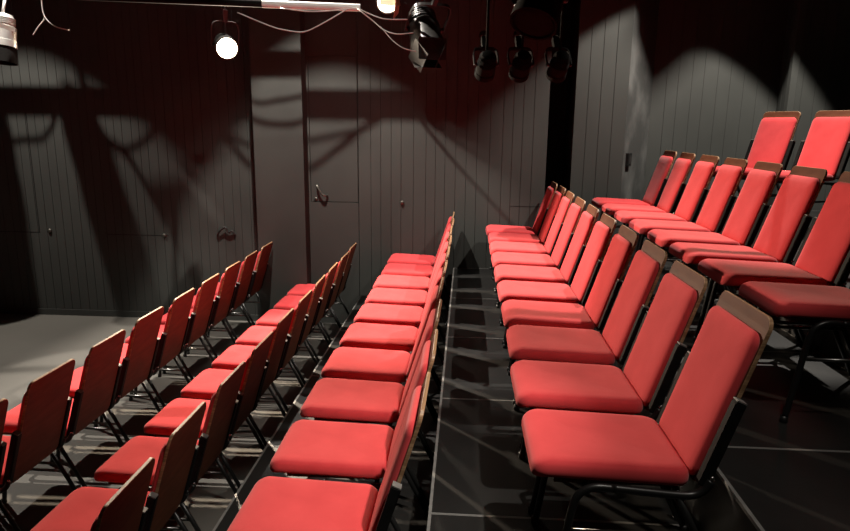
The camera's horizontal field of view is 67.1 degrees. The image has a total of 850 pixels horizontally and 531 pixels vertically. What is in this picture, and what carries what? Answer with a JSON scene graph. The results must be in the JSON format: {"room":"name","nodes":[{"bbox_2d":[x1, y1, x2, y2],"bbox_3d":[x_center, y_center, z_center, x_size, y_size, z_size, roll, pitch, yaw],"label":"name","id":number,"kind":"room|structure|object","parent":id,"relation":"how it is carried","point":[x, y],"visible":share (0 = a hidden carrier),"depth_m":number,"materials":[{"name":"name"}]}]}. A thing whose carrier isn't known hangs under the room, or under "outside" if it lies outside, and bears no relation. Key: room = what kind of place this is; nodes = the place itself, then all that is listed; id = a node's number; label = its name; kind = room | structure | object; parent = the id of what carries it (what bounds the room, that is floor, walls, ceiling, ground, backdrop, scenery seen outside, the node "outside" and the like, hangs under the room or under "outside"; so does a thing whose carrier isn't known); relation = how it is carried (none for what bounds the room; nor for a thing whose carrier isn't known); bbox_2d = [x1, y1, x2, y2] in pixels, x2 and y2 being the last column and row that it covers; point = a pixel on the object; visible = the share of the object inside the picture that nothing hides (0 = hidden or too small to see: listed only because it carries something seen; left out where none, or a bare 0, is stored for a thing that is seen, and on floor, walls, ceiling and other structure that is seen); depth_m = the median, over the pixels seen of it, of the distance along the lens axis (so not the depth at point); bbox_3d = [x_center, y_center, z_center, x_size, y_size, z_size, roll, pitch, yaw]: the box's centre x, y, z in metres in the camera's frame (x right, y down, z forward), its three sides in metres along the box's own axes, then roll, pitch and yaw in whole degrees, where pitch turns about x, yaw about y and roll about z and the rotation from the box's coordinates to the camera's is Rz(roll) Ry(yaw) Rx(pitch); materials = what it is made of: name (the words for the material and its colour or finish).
{"room":"auditorium","nodes":[
{"label":"auditorium","id":0,"kind":"room"},
{"bbox_2d":[0,313,342,530],"bbox_3d":[-0.398,1.731,2.400,14.200,0.100,11.900,1,12,3],"label":"floor","id":1,"kind":"structure","parent":0,"point":[31,345],"depth_m":5.07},
{"bbox_2d":[0,359,76,530],"bbox_3d":[-2.187,0.975,3.309,0.676,0.954,0.462,1,12,4],"label":"chair","id":2,"kind":"object","parent":1,"relation":"on","point":[46,403],"visible":0.97,"depth_m":3.21,"materials":[{"name":"black paint"}]},
{"bbox_2d":[1,329,125,503],"bbox_3d":[-2.149,0.869,3.797,0.676,0.954,0.462,2,12,4],"label":"chair","id":3,"kind":"object","parent":1,"relation":"on","point":[95,395],"visible":0.5,"depth_m":3.69,"materials":[{"name":"black paint"}]},
{"bbox_2d":[56,306,163,458],"bbox_3d":[-2.119,0.763,4.287,0.676,0.954,0.462,2,12,4],"label":"chair","id":4,"kind":"object","parent":1,"relation":"on","point":[138,362],"visible":0.56,"depth_m":4.19,"materials":[{"name":"red fabric"}]},
{"bbox_2d":[30,401,205,530],"bbox_3d":[-1.328,1.093,2.811,0.677,0.954,0.462,1,12,3],"label":"chair","id":5,"kind":"object","parent":1,"relation":"on","point":[78,511],"visible":0.75,"depth_m":2.77,"materials":[{"name":"black paint"}]},
{"bbox_2d":[150,441,167,492],"bbox_3d":[-1.098,0.911,2.757,0.168,0.471,0.353,1,12,3],"label":"cushion","id":6,"kind":"object","parent":5,"relation":"on","point":[160,481],"depth_m":2.56,"materials":[{"name":"red fabric"}]},
{"bbox_2d":[90,457,154,530],"bbox_3d":[-1.355,1.197,2.328,0.677,0.954,0.462,1,12,3],"label":"chair","id":7,"kind":"object","parent":1,"relation":"on","point":[125,511],"visible":1,"depth_m":2.25,"materials":[{"name":"black paint"}]},
{"bbox_2d":[99,288,194,425],"bbox_3d":[-2.082,0.658,4.773,0.676,0.954,0.462,1,12,3],"label":"chair","id":8,"kind":"object","parent":1,"relation":"on","point":[173,337],"visible":0.52,"depth_m":4.67,"materials":[{"name":"black paint"}]},
{"bbox_2d":[94,361,245,530],"bbox_3d":[-1.290,0.986,3.305,0.677,0.954,0.462,2,12,4],"label":"chair","id":9,"kind":"object","parent":1,"relation":"on","point":[120,467],"visible":0.57,"depth_m":3.21,"materials":[{"name":"red fabric"}]},
{"bbox_2d":[125,273,219,397],"bbox_3d":[-2.052,0.554,5.254,0.677,0.954,0.462,1,12,3],"label":"chair","id":10,"kind":"object","parent":1,"relation":"on","point":[201,314],"visible":0.55,"depth_m":5.15,"materials":[{"name":"black paint"}]},
{"bbox_2d":[161,261,240,373],"bbox_3d":[-2.019,0.448,5.747,0.676,0.954,0.462,1,12,3],"label":"chair","id":11,"kind":"object","parent":1,"relation":"on","point":[224,297],"visible":0.5,"depth_m":5.64,"materials":[{"name":"black paint"}]},
{"bbox_2d":[144,331,273,488],"bbox_3d":[-1.259,0.881,3.791,0.676,0.954,0.462,2,12,4],"label":"chair","id":12,"kind":"object","parent":1,"relation":"on","point":[163,424],"visible":0.43,"depth_m":3.70,"materials":[{"name":"red fabric"}]},
{"bbox_2d":[187,250,257,353],"bbox_3d":[-1.990,0.343,6.233,0.676,0.954,0.462,1,12,3],"label":"chair","id":13,"kind":"object","parent":1,"relation":"on","point":[245,276],"visible":0.4,"depth_m":6.13,"materials":[{"name":"red fabric"}]},
{"bbox_2d":[180,308,293,445],"bbox_3d":[-1.236,0.775,4.279,0.676,0.954,0.462,2,12,4],"label":"chair","id":14,"kind":"object","parent":1,"relation":"on","point":[203,386],"visible":0.41,"depth_m":4.19,"materials":[{"name":"red fabric"}]},
{"bbox_2d":[211,290,311,411],"bbox_3d":[-1.199,0.669,4.769,0.677,0.954,0.462,2,12,4],"label":"chair","id":15,"kind":"object","parent":1,"relation":"on","point":[234,355],"visible":0.44,"depth_m":4.67,"materials":[{"name":"red fabric"}]},
{"bbox_2d":[235,275,325,384],"bbox_3d":[-1.171,0.565,5.253,0.676,0.954,0.462,1,12,3],"label":"chair","id":16,"kind":"object","parent":1,"relation":"on","point":[253,335],"visible":0.38,"depth_m":5.17,"materials":[{"name":"red fabric"}]},
{"bbox_2d":[256,262,337,362],"bbox_3d":[-1.137,0.459,5.741,0.676,0.954,0.462,1,12,4],"label":"chair","id":17,"kind":"object","parent":1,"relation":"on","point":[271,317],"visible":0.4,"depth_m":5.64,"materials":[{"name":"red fabric"}]},
{"bbox_2d":[212,446,433,530],"bbox_3d":[-0.459,1.336,3.186,1.002,0.337,1.093,1,12,3],"label":"deck","id":18,"kind":"object","parent":1,"relation":"on","point":[408,513],"visible":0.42,"depth_m":3.27,"materials":[{"name":"metal"}]},
{"bbox_2d":[270,329,437,530],"bbox_3d":[-0.293,0.768,2.775,0.676,0.954,0.462,1,12,3],"label":"chair","id":19,"kind":"object","parent":18,"relation":"on","point":[312,449],"visible":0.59,"depth_m":2.68,"materials":[{"name":"red fabric"}]},
{"bbox_2d":[387,340,431,465],"bbox_3d":[-0.064,0.586,2.723,0.168,0.471,0.353,1,12,3],"label":"cushion","id":20,"kind":"object","parent":19,"relation":"on","point":[424,365],"depth_m":2.65,"materials":[{"name":"red fabric"}]},
{"bbox_2d":[300,299,441,507],"bbox_3d":[-0.264,0.661,3.267,0.677,0.954,0.462,1,12,4],"label":"chair","id":21,"kind":"object","parent":18,"relation":"on","point":[330,399],"visible":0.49,"depth_m":3.15,"materials":[{"name":"red fabric"}]},
{"bbox_2d":[399,309,436,415],"bbox_3d":[-0.034,0.480,3.212,0.168,0.471,0.353,1,12,4],"label":"cushion","id":22,"kind":"object","parent":21,"relation":"on","point":[428,333],"depth_m":3.09,"materials":[{"name":"red fabric"}]},
{"bbox_2d":[266,376,441,452],"bbox_3d":[-0.389,1.108,4.243,1.002,0.337,1.070,1,12,3],"label":"deck","id":23,"kind":"object","parent":1,"relation":"on","point":[428,427],"visible":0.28,"depth_m":4.06,"materials":[{"name":"metal"}]},
{"bbox_2d":[321,277,443,455],"bbox_3d":[-0.239,0.557,3.751,0.676,0.954,0.462,2,12,4],"label":"chair","id":24,"kind":"object","parent":23,"relation":"on","point":[382,365],"visible":0.56,"depth_m":3.64,"materials":[{"name":"red fabric"}]},
{"bbox_2d":[406,286,438,376],"bbox_3d":[-0.010,0.376,3.695,0.168,0.471,0.353,2,12,4],"label":"cushion","id":25,"kind":"object","parent":24,"relation":"on","point":[433,303],"depth_m":3.56,"materials":[{"name":"red fabric"}]},
{"bbox_2d":[339,260,447,417],"bbox_3d":[-0.201,0.451,4.241,0.677,0.954,0.462,2,12,4],"label":"chair","id":26,"kind":"object","parent":23,"relation":"on","point":[358,335],"visible":0.45,"depth_m":4.14,"materials":[{"name":"red fabric"}]},
{"bbox_2d":[415,267,443,341],"bbox_3d":[0.029,0.270,4.184,0.168,0.471,0.353,2,12,4],"label":"cushion","id":27,"kind":"object","parent":26,"relation":"on","point":[440,273],"depth_m":4.07,"materials":[{"name":"red fabric"}]},
{"bbox_2d":[310,330,446,379],"bbox_3d":[-0.319,0.881,5.294,1.002,0.337,1.081,1,12,3],"label":"deck","id":28,"kind":"object","parent":1,"relation":"on","point":[438,367],"visible":0.24,"depth_m":5.18,"materials":[{"name":"metal"}]},
{"bbox_2d":[354,246,449,385],"bbox_3d":[-0.165,0.345,4.729,0.677,0.954,0.462,2,12,4],"label":"chair","id":29,"kind":"object","parent":28,"relation":"on","point":[389,314],"visible":0.5,"depth_m":4.63,"materials":[{"name":"red fabric"}]},
{"bbox_2d":[421,253,445,320],"bbox_3d":[0.065,0.165,4.674,0.168,0.471,0.353,2,12,4],"label":"cushion","id":30,"kind":"object","parent":29,"relation":"on","point":[443,259],"depth_m":4.56,"materials":[{"name":"red fabric"}]},
{"bbox_2d":[365,235,451,360],"bbox_3d":[-0.131,0.241,5.213,0.676,0.954,0.462,1,12,3],"label":"chair","id":31,"kind":"object","parent":28,"relation":"on","point":[408,297],"visible":0.44,"depth_m":5.12,"materials":[{"name":"red fabric"}]},
{"bbox_2d":[426,241,447,300],"bbox_3d":[0.099,0.059,5.161,0.168,0.471,0.353,1,12,3],"label":"cushion","id":32,"kind":"object","parent":31,"relation":"on","point":[445,248],"depth_m":5.07,"materials":[{"name":"red fabric"}]},
{"bbox_2d":[339,295,449,333],"bbox_3d":[-0.243,0.635,6.429,1.002,0.337,1.243,1,12,3],"label":"deck","id":33,"kind":"object","parent":1,"relation":"on","point":[349,320],"visible":0.25,"depth_m":6.32,"materials":[{"name":"metal"}]},
{"bbox_2d":[373,226,451,339],"bbox_3d":[-0.107,0.136,5.697,0.676,0.954,0.462,1,12,3],"label":"chair","id":34,"kind":"object","parent":33,"relation":"on","point":[385,280],"visible":0.34,"depth_m":5.60,"materials":[{"name":"red fabric"}]},
{"bbox_2d":[428,232,448,287],"bbox_3d":[0.123,-0.045,5.644,0.168,0.471,0.353,1,12,3],"label":"cushion","id":35,"kind":"object","parent":34,"relation":"on","point":[446,238],"depth_m":5.52,"materials":[{"name":"red fabric"}]},
{"bbox_2d":[387,212,454,307],"bbox_3d":[-0.042,-0.076,6.678,0.676,0.954,0.462,2,12,4],"label":"chair","id":36,"kind":"object","parent":33,"relation":"on","point":[400,258],"visible":0.47,"depth_m":6.57,"materials":[{"name":"red fabric"}]},
{"bbox_2d":[434,217,451,264],"bbox_3d":[0.188,-0.256,6.622,0.168,0.471,0.353,2,12,4],"label":"cushion","id":37,"kind":"object","parent":36,"relation":"on","point":[450,218],"depth_m":6.48,"materials":[{"name":"red fabric"}]},
{"bbox_2d":[450,268,497,298],"bbox_3d":[0.760,0.497,6.333,1.002,0.672,1.243,1,12,3],"label":"deck","id":38,"kind":"object","parent":1,"relation":"on","point":[474,283],"visible":0.2,"depth_m":6.19,"materials":[{"name":"metal"}]},
{"bbox_2d":[485,181,557,278],"bbox_3d":[0.962,-0.374,6.526,0.676,0.954,0.462,1,12,3],"label":"chair","id":39,"kind":"object","parent":38,"relation":"on","point":[551,189],"visible":0.58,"depth_m":6.39,"materials":[{"name":"red fabric"}]},
{"bbox_2d":[532,186,553,234],"bbox_3d":[1.191,-0.555,6.472,0.168,0.471,0.353,1,12,3],"label":"cushion","id":40,"kind":"object","parent":39,"relation":"on","point":[549,194],"depth_m":6.36,"materials":[{"name":"red fabric"}]},
{"bbox_2d":[488,185,565,288],"bbox_3d":[0.938,-0.270,6.044,0.676,0.954,0.462,1,12,4],"label":"chair","id":41,"kind":"object","parent":38,"relation":"on","point":[558,195],"visible":0.52,"depth_m":5.92,"materials":[{"name":"red fabric"}]},
{"bbox_2d":[538,191,561,243],"bbox_3d":[1.168,-0.451,5.989,0.168,0.471,0.353,1,12,4],"label":"cushion","id":42,"kind":"object","parent":41,"relation":"on","point":[557,197],"depth_m":5.89,"materials":[{"name":"red fabric"}]},
{"bbox_2d":[489,191,574,303],"bbox_3d":[0.903,-0.165,5.559,0.676,0.954,0.462,2,12,4],"label":"chair","id":43,"kind":"object","parent":38,"relation":"on","point":[495,246],"visible":0.55,"depth_m":5.42,"materials":[{"name":"red fabric"}]},
{"bbox_2d":[544,196,570,254],"bbox_3d":[1.132,-0.346,5.502,0.168,0.471,0.353,2,12,4],"label":"cushion","id":44,"kind":"object","parent":43,"relation":"on","point":[564,206],"depth_m":5.40,"materials":[{"name":"red fabric"}]},
{"bbox_2d":[446,298,505,338],"bbox_3d":[0.685,0.742,5.197,1.002,0.672,1.081,1,12,3],"label":"deck","id":45,"kind":"object","parent":1,"relation":"on","point":[467,317],"visible":0.23,"depth_m":5.06,"materials":[{"name":"metal"}]},
{"bbox_2d":[491,197,585,322],"bbox_3d":[0.870,-0.059,5.067,0.676,0.954,0.462,1,12,3],"label":"chair","id":46,"kind":"object","parent":45,"relation":"on","point":[576,209],"visible":0.51,"depth_m":4.94,"materials":[{"name":"red fabric"}]},
{"bbox_2d":[551,203,580,267],"bbox_3d":[1.100,-0.240,5.014,0.168,0.471,0.353,1,12,3],"label":"cushion","id":47,"kind":"object","parent":46,"relation":"on","point":[573,216],"depth_m":4.92,"materials":[{"name":"red fabric"}]},
{"bbox_2d":[494,204,598,343],"bbox_3d":[0.839,0.046,4.580,0.676,0.954,0.462,2,12,4],"label":"chair","id":48,"kind":"object","parent":45,"relation":"on","point":[566,274],"visible":0.56,"depth_m":4.45,"materials":[{"name":"red fabric"}]},
{"bbox_2d":[560,211,593,282],"bbox_3d":[1.069,-0.134,4.524,0.168,0.471,0.353,2,12,4],"label":"cushion","id":49,"kind":"object","parent":48,"relation":"on","point":[585,226],"depth_m":4.43,"materials":[{"name":"red fabric"}]},
{"bbox_2d":[440,337,519,400],"bbox_3d":[0.615,0.969,4.146,1.002,0.672,1.070,1,12,3],"label":"deck","id":50,"kind":"object","parent":1,"relation":"on","point":[473,368],"visible":0.22,"depth_m":4.00,"materials":[{"name":"wood"}]},
{"bbox_2d":[497,213,616,370],"bbox_3d":[0.806,0.153,4.087,0.677,0.954,0.462,1,12,3],"label":"chair","id":51,"kind":"object","parent":50,"relation":"on","point":[591,261],"visible":0.59,"depth_m":3.96,"materials":[{"name":"red fabric"}]},
{"bbox_2d":[571,221,610,302],"bbox_3d":[1.036,-0.028,4.034,0.168,0.471,0.353,1,12,3],"label":"cushion","id":52,"kind":"object","parent":51,"relation":"on","point":[600,237],"depth_m":3.95,"materials":[{"name":"red fabric"}]},
{"bbox_2d":[501,225,637,404],"bbox_3d":[0.776,0.258,3.602,0.676,0.954,0.462,1,12,4],"label":"chair","id":53,"kind":"object","parent":50,"relation":"on","point":[607,284],"visible":0.59,"depth_m":3.48,"materials":[{"name":"red fabric"}]},
{"bbox_2d":[585,234,631,326],"bbox_3d":[1.006,0.077,3.547,0.168,0.471,0.353,1,12,4],"label":"cushion","id":54,"kind":"object","parent":53,"relation":"on","point":[618,255],"depth_m":3.46,"materials":[{"name":"red fabric"}]},
{"bbox_2d":[428,398,685,524],"bbox_3d":[0.545,1.197,3.090,1.002,0.672,1.093,1,12,3],"label":"deck","id":55,"kind":"object","parent":1,"relation":"on","point":[478,470],"visible":0.52,"depth_m":2.75,"materials":[{"name":"wood"}]},
{"bbox_2d":[506,240,666,448],"bbox_3d":[0.744,0.362,3.119,0.677,0.954,0.462,2,12,4],"label":"chair","id":56,"kind":"object","parent":55,"relation":"on","point":[630,306],"visible":0.7,"depth_m":2.99,"materials":[{"name":"red fabric"}]},
{"bbox_2d":[602,250,658,359],"bbox_3d":[0.974,0.181,3.063,0.168,0.471,0.353,2,12,4],"label":"cushion","id":57,"kind":"object","parent":56,"relation":"on","point":[639,284],"depth_m":2.99,"materials":[{"name":"red fabric"}]},
{"bbox_2d":[510,260,707,520],"bbox_3d":[0.701,0.469,2.622,0.676,0.954,0.462,1,12,3],"label":"chair","id":58,"kind":"object","parent":55,"relation":"on","point":[657,351],"visible":0.74,"depth_m":2.50,"materials":[{"name":"red fabric"}]},
{"bbox_2d":[623,273,696,406],"bbox_3d":[0.931,0.288,2.570,0.168,0.471,0.353,1,12,3],"label":"cushion","id":59,"kind":"object","parent":58,"relation":"on","point":[668,320],"depth_m":2.50,"materials":[{"name":"red fabric"}]},
{"bbox_2d":[427,513,688,530],"bbox_3d":[0.474,1.427,2.029,1.002,0.672,1.078,1,12,3],"label":"deck","id":60,"kind":"object","parent":1,"relation":"on","point":[436,522],"visible":0.84,"depth_m":2.45,"materials":[{"name":"wood"}]},
{"bbox_2d":[521,291,773,530],"bbox_3d":[0.677,0.575,2.134,0.676,0.954,0.462,1,12,3],"label":"chair","id":61,"kind":"object","parent":60,"relation":"on","point":[702,410],"visible":1,"depth_m":2.00,"materials":[{"name":"red fabric"}]},
{"bbox_2d":[659,306,759,474],"bbox_3d":[0.907,0.393,2.082,0.168,0.471,0.353,1,12,3],"label":"cushion","id":62,"kind":"object","parent":61,"relation":"on","point":[722,360],"depth_m":2.02,"materials":[{"name":"red fabric"}]},
{"bbox_2d":[556,241,673,267],"bbox_3d":[1.764,0.358,6.236,1.002,1.008,1.243,1,12,3],"label":"deck","id":63,"kind":"object","parent":1,"relation":"on","point":[668,263],"visible":0.02,"depth_m":5.70,"materials":[{"name":"metal"}]},
{"bbox_2d":[591,150,676,240],"bbox_3d":[1.957,-0.612,6.095,0.677,0.954,0.462,1,12,4],"label":"chair","id":64,"kind":"object","parent":63,"relation":"on","point":[657,183],"visible":0.46,"depth_m":5.96,"materials":[{"name":"red fabric"}]},
{"bbox_2d":[642,156,672,205],"bbox_3d":[2.187,-0.793,6.040,0.168,0.471,0.353,1,12,4],"label":"cushion","id":65,"kind":"object","parent":64,"relation":"on","point":[665,163],"depth_m":5.96,"materials":[{"name":"red fabric"}]},
{"bbox_2d":[601,152,695,256],"bbox_3d":[1.919,-0.506,5.606,0.676,0.954,0.462,2,12,4],"label":"chair","id":66,"kind":"object","parent":63,"relation":"on","point":[675,185],"visible":0.5,"depth_m":5.47,"materials":[{"name":"red fabric"}]},
{"bbox_2d":[657,158,690,212],"bbox_3d":[2.149,-0.687,5.549,0.168,0.471,0.353,2,12,4],"label":"cushion","id":67,"kind":"object","parent":66,"relation":"on","point":[680,171],"depth_m":5.48,"materials":[{"name":"red fabric"}]},
{"bbox_2d":[566,265,723,305],"bbox_3d":[1.689,0.603,5.101,1.002,1.008,1.081,1,12,3],"label":"deck","id":68,"kind":"object","parent":1,"relation":"on","point":[666,269],"visible":0.03,"depth_m":5.03,"materials":[{"name":"metal"}]},
{"bbox_2d":[614,155,718,272],"bbox_3d":[1.892,-0.401,5.118,0.676,0.954,0.462,1,12,3],"label":"chair","id":69,"kind":"object","parent":68,"relation":"on","point":[694,194],"visible":0.52,"depth_m":4.98,"materials":[{"name":"red fabric"}]},
{"bbox_2d":[675,161,713,221],"bbox_3d":[2.122,-0.582,5.064,0.168,0.471,0.353,1,12,3],"label":"cushion","id":70,"kind":"object","parent":69,"relation":"on","point":[703,171],"depth_m":5.00,"materials":[{"name":"red fabric"}]},
{"bbox_2d":[629,158,747,290],"bbox_3d":[1.859,-0.295,4.626,0.677,0.954,0.462,1,12,3],"label":"chair","id":71,"kind":"object","parent":68,"relation":"on","point":[719,200],"visible":0.62,"depth_m":4.50,"materials":[{"name":"red fabric"}]},
{"bbox_2d":[696,165,741,232],"bbox_3d":[2.089,-0.476,4.574,0.168,0.471,0.353,1,12,3],"label":"cushion","id":72,"kind":"object","parent":71,"relation":"on","point":[726,182],"depth_m":4.51,"materials":[{"name":"red fabric"}]},
{"bbox_2d":[594,298,818,367],"bbox_3d":[1.619,0.830,4.050,1.002,1.008,1.070,1,12,3],"label":"deck","id":73,"kind":"object","parent":1,"relation":"on","point":[780,340],"visible":0.03,"depth_m":3.60,"materials":[{"name":"wood"}]},
{"bbox_2d":[647,161,782,307],"bbox_3d":[1.825,-0.190,4.142,0.677,0.954,0.462,2,12,4],"label":"chair","id":74,"kind":"object","parent":73,"relation":"on","point":[748,211],"visible":0.59,"depth_m":4.02,"materials":[{"name":"red fabric"}]},
{"bbox_2d":[722,169,775,245],"bbox_3d":[2.055,-0.371,4.086,0.168,0.471,0.353,2,12,4],"label":"cushion","id":75,"kind":"object","parent":74,"relation":"on","point":[757,189],"depth_m":4.02,"materials":[{"name":"red fabric"}]},
{"bbox_2d":[669,166,826,344],"bbox_3d":[1.786,-0.084,3.652,0.676,0.954,0.462,1,12,3],"label":"chair","id":76,"kind":"object","parent":73,"relation":"on","point":[784,226],"visible":0.7,"depth_m":3.52,"materials":[{"name":"red fabric"}]},
{"bbox_2d":[753,174,818,262],"bbox_3d":[2.016,-0.266,3.598,0.168,0.471,0.353,1,12,3],"label":"cushion","id":77,"kind":"object","parent":76,"relation":"on","point":[795,199],"depth_m":3.54,"materials":[{"name":"red fabric"}]},
{"bbox_2d":[646,211,820,257],"bbox_3d":[3.269,0.222,6.107,2.005,1.363,1.243,1,12,3],"label":"deck","id":78,"kind":"object","parent":1,"relation":"on","point":[813,214],"visible":0.02,"depth_m":6.16,"materials":[{"name":"wood"}]},
{"bbox_2d":[712,111,800,194],"bbox_3d":[2.753,-0.832,5.476,0.677,0.954,0.462,-4,13,-21],"label":"chair","id":79,"kind":"object","parent":78,"relation":"on","point":[773,142],"visible":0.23,"depth_m":5.46,"materials":[{"name":"red fabric"}]},
{"bbox_2d":[747,117,796,167],"bbox_3d":[2.968,-1.034,5.517,0.168,0.471,0.353,-4,13,-21],"label":"cushion","id":80,"kind":"object","parent":79,"relation":"on","point":[772,142],"depth_m":5.49,"materials":[{"name":"red fabric"}]},
{"bbox_2d":[634,349,849,516],"bbox_3d":[1.549,1.059,2.993,1.002,1.008,1.093,1,12,3],"label":"deck","id":81,"kind":"object","parent":1,"relation":"on","point":[819,416],"visible":0.26,"depth_m":2.72,"materials":[{"name":"wood"}]},
{"bbox_2d":[698,171,849,378],"bbox_3d":[1.754,0.020,3.169,0.676,0.954,0.462,2,12,4],"label":"chair","id":82,"kind":"object","parent":81,"relation":"on","point":[823,256],"visible":0.6,"depth_m":3.10,"materials":[{"name":"red fabric"}]},
{"bbox_2d":[795,182,849,285],"bbox_3d":[1.984,-0.161,3.113,0.168,0.471,0.353,2,12,4],"label":"cushion","id":83,"kind":"object","parent":82,"relation":"on","point":[825,250],"depth_m":3.11,"materials":[{"name":"red fabric"}]},
{"bbox_2d":[739,281,849,422],"bbox_3d":[1.729,0.126,2.678,0.677,0.954,0.462,1,12,4],"label":"chair","id":84,"kind":"object","parent":81,"relation":"on","point":[820,306],"visible":0.91,"depth_m":2.56,"materials":[{"name":"red fabric"}]},
{"bbox_2d":[687,228,808,293],"bbox_3d":[3.193,0.467,4.971,2.005,1.363,1.081,1,12,3],"label":"deck","id":85,"kind":"object","parent":1,"relation":"on","point":[692,266],"visible":0.02,"depth_m":4.75,"materials":[{"name":"metal"}]},
{"bbox_2d":[770,110,849,202],"bbox_3d":[2.934,-0.731,5.021,0.677,0.954,0.462,-4,13,-21],"label":"chair","id":86,"kind":"object","parent":85,"relation":"on","point":[826,146],"visible":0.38,"depth_m":5.01,"materials":[{"name":"red fabric"}]},
{"bbox_2d":[797,117,849,176],"bbox_3d":[3.149,-0.933,5.062,0.168,0.471,0.353,-4,13,-21],"label":"cushion","id":87,"kind":"object","parent":86,"relation":"on","point":[827,142],"depth_m":5.03,"materials":[{"name":"red fabric"}]},
{"bbox_2d":[692,447,849,530],"bbox_3d":[1.478,1.288,1.932,1.002,1.008,1.078,1,12,3],"label":"deck","id":88,"kind":"object","parent":1,"relation":"on","point":[754,489],"visible":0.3,"depth_m":2.13,"materials":[{"name":"metal"}]},
{"bbox_3d":[-0.529,1.565,2.125,1.002,0.337,1.078,1,12,3],"label":"deck","id":89,"kind":"object","parent":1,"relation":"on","visible":0},
{"bbox_2d":[227,372,430,530],"bbox_3d":[-0.333,0.873,2.287,0.676,0.954,0.462,2,12,4],"label":"chair","id":90,"kind":"object","parent":89,"relation":"on","point":[273,503],"visible":1,"depth_m":2.25,"materials":[{"name":"red fabric"}]},
{"bbox_2d":[368,386,422,530],"bbox_3d":[-0.103,0.692,2.231,0.168,0.471,0.353,2,12,4],"label":"cushion","id":91,"kind":"object","parent":90,"relation":"on","point":[410,427],"depth_m":2.08,"materials":[{"name":"red fabric"}]},
{"bbox_2d":[248,0,310,316],"bbox_3d":[-1.488,-1.945,6.550,0.515,5.300,0.250,1,12,3],"label":"pilaster","id":92,"kind":"object","parent":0,"point":[277,57],"visible":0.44,"depth_m":6.58,"materials":[{"name":"grey paint"}]},
{"bbox_2d":[0,0,807,322],"bbox_3d":[-1.698,-2.007,6.827,10.879,5.300,0.430,1,12,3],"label":"wall","id":93,"kind":"structure","parent":0,"point":[138,127],"depth_m":6.76,"materials":[{"name":"grey paint"}]},
{"bbox_2d":[0,307,260,320],"bbox_3d":[-4.471,0.524,7.342,5.410,0.070,0.012,1,12,3],"label":"baseboard","id":94,"kind":"structure","parent":93,"relation":"attached to","point":[11,310],"depth_m":7.30,"materials":[{"name":"grey paint"}]},
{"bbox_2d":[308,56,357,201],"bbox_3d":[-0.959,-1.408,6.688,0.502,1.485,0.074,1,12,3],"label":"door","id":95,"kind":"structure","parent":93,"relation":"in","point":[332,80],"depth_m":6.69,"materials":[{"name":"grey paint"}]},
{"bbox_2d":[545,0,579,195],"bbox_3d":[1.416,-1.962,6.789,0.380,5.300,0.600,1,12,3],"label":"wall","id":96,"kind":"structure","parent":0,"point":[562,95],"depth_m":7.03,"materials":[{"name":"black paint"}]},
{"bbox_2d":[569,0,634,240],"bbox_3d":[1.783,-1.883,6.443,0.520,5.300,0.060,1,12,3],"label":"wall column","id":97,"kind":"structure","parent":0,"point":[605,32],"depth_m":6.46,"materials":[{"name":"grey paint"}]},
{"bbox_2d":[618,0,659,233],"bbox_3d":[2.220,-1.915,6.612,0.560,5.300,0.085,-10,16,-41],"label":"wall","id":98,"kind":"structure","parent":0,"point":[646,12],"depth_m":6.60,"materials":[{"name":"grey paint"}]},
{"bbox_2d":[772,0,849,210],"bbox_3d":[5.316,-1.794,6.228,3.440,5.300,0.060,1,12,3],"label":"wall panel","id":99,"kind":"object","parent":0,"point":[823,80],"visible":0.38,"depth_m":6.26,"materials":[{"name":"grey paint"}]},
{"bbox_3d":[-0.336,-3.546,1.255,14.200,0.100,11.900,1,12,3],"label":"ceiling","id":100,"kind":"structure","parent":0,"visible":0},
{"bbox_2d":[88,0,359,11],"bbox_3d":[-2.683,-2.945,4.095,4.495,2.333,0.052,-1,12,-8],"label":"bar","id":101,"kind":"object","parent":100,"relation":"hanging from","point":[240,3],"visible":0.9,"depth_m":4.54,"materials":[{"name":"metal"}]},
{"bbox_2d":[0,0,17,65],"bbox_3d":[-2.875,-1.567,4.203,0.204,0.464,0.400,5,13,18],"label":"lantern","id":102,"kind":"object","parent":101,"relation":"hanging from","point":[8,32],"visible":1,"depth_m":4.28,"materials":[{"name":"metal"}]},
{"bbox_3d":[-3.521,-3.691,5.649,7.300,1.552,0.030,1,12,3],"label":"bar","id":103,"kind":"object","parent":100,"relation":"hanging from","visible":0},
{"bbox_2d":[404,0,450,72],"bbox_3d":[0.026,-2.241,5.442,0.361,1.162,0.576,-3,13,-17],"label":"lantern","id":104,"kind":"object","parent":103,"relation":"hanging from","point":[427,40],"visible":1,"depth_m":5.44,"materials":[{"name":"black metal"}]},
{"bbox_3d":[1.970,-2.993,3.959,3.500,2.074,0.048,1,12,3],"label":"bar","id":105,"kind":"object","parent":100,"relation":"hanging from","visible":0},
{"bbox_2d":[473,0,498,82],"bbox_3d":[0.426,-1.675,4.436,0.178,0.788,0.298,0,12,-4],"label":"lantern","id":106,"kind":"object","parent":105,"relation":"hanging from","point":[486,64],"visible":1,"depth_m":4.42,"materials":[{"name":"metal"}]},
{"bbox_2d":[507,31,533,82],"bbox_3d":[0.666,-1.669,4.422,0.178,0.788,0.298,0,12,-4],"label":"lantern","id":107,"kind":"object","parent":105,"relation":"hanging from","point":[519,70],"visible":0.99,"depth_m":4.42,"materials":[{"name":"metal"}]},
{"bbox_2d":[510,0,568,39],"bbox_3d":[0.687,-1.697,3.966,0.374,0.551,0.674,9,15,34],"label":"lantern","id":108,"kind":"object","parent":105,"relation":"hanging from","point":[531,19],"visible":1,"depth_m":3.95,"materials":[{"name":"metal"}]},
{"bbox_2d":[545,3,571,82],"bbox_3d":[0.925,-1.663,4.406,0.178,0.788,0.298,0,12,-4],"label":"lantern","id":109,"kind":"object","parent":105,"relation":"hanging from","point":[557,69],"visible":0.98,"depth_m":4.39,"materials":[{"name":"metal"}]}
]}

